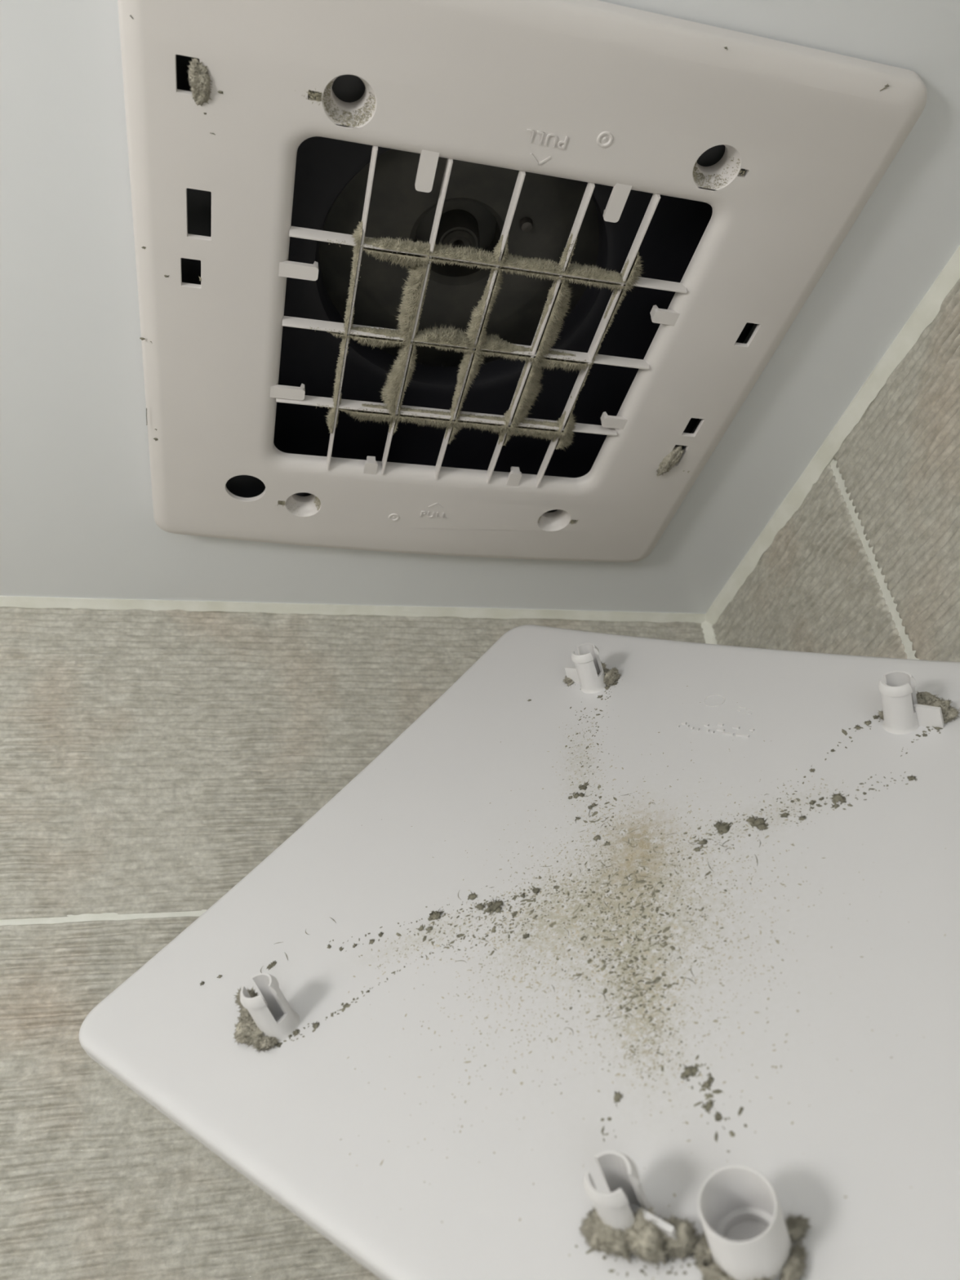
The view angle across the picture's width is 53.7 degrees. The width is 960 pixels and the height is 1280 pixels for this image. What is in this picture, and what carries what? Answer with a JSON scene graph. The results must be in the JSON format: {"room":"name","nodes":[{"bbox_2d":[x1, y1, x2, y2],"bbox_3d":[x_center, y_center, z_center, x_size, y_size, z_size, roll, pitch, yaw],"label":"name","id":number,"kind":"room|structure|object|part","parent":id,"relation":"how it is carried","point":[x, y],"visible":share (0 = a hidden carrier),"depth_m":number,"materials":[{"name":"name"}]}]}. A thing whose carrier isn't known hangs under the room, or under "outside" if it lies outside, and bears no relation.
{"room":"bathroom","nodes":[
{"label":"bathroom","id":0,"kind":"room"},
{"bbox_2d":[0,607,705,1279],"bbox_3d":[-0.184,0.953,-0.055,0.989,2.310,0.023,1,-33,-13],"label":"wall","id":1,"kind":"structure","parent":0,"point":[151,761],"depth_m":0.50,"materials":[{"name":"tile"}]},
{"bbox_2d":[0,595,706,622],"bbox_3d":[-0.304,-0.023,0.548,0.949,0.006,0.008,1,-33,-13],"label":"trim","id":2,"kind":"structure","parent":1,"relation":"attached to","point":[20,602],"depth_m":0.60,"materials":[{"name":"white plastic"}]},
{"bbox_2d":[701,620,717,644],"bbox_3d":[0.277,0.951,0.044,0.008,2.300,0.005,1,-33,-13],"label":"trim","id":3,"kind":"structure","parent":1,"relation":"attached to","point":[709,636],"depth_m":0.65,"materials":[{"name":"white plastic"}]},
{"bbox_2d":[0,0,959,613],"bbox_3d":[-0.130,-0.515,-0.180,0.989,0.012,1.838,1,-33,-13],"label":"ceiling","id":4,"kind":"structure","parent":0,"point":[77,519],"depth_m":0.44,"materials":[{"name":"white paint"}]},
{"bbox_2d":[117,0,927,562],"bbox_3d":[-0.010,-0.176,0.458,0.284,0.129,0.292,2,-33,-15],"label":"exhaust fan","id":5,"kind":"object","parent":4,"relation":"attached to","point":[448,277],"visible":1,"depth_m":0.40,"materials":[{"name":"plastic"}]},
{"bbox_3d":[-0.009,-0.178,0.451,0.260,0.013,0.268,2,-33,-15],"label":"inlet plate","id":6,"kind":"part","parent":5,"relation":"part of","materials":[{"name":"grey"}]},
{"bbox_2d":[78,624,959,1279],"bbox_3d":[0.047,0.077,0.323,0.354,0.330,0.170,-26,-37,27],"label":"panel","id":7,"kind":"object","parent":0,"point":[626,957],"visible":1,"depth_m":0.29,"materials":[{"name":"plastic"}]},
{"bbox_2d":[711,278,959,662],"bbox_3d":[0.464,0.469,-0.690,0.023,2.310,1.838,1,-33,-13],"label":"wall","id":8,"kind":"structure","parent":0,"point":[868,564],"depth_m":0.47,"materials":[{"name":"tile"}]},
{"bbox_2d":[705,244,959,625],"bbox_3d":[0.332,-0.497,-0.082,0.006,0.012,1.798,1,-33,-13],"label":"trim","id":9,"kind":"structure","parent":8,"relation":"attached to","point":[929,307],"depth_m":0.50,"materials":[{"name":"white plastic"}]}
]}

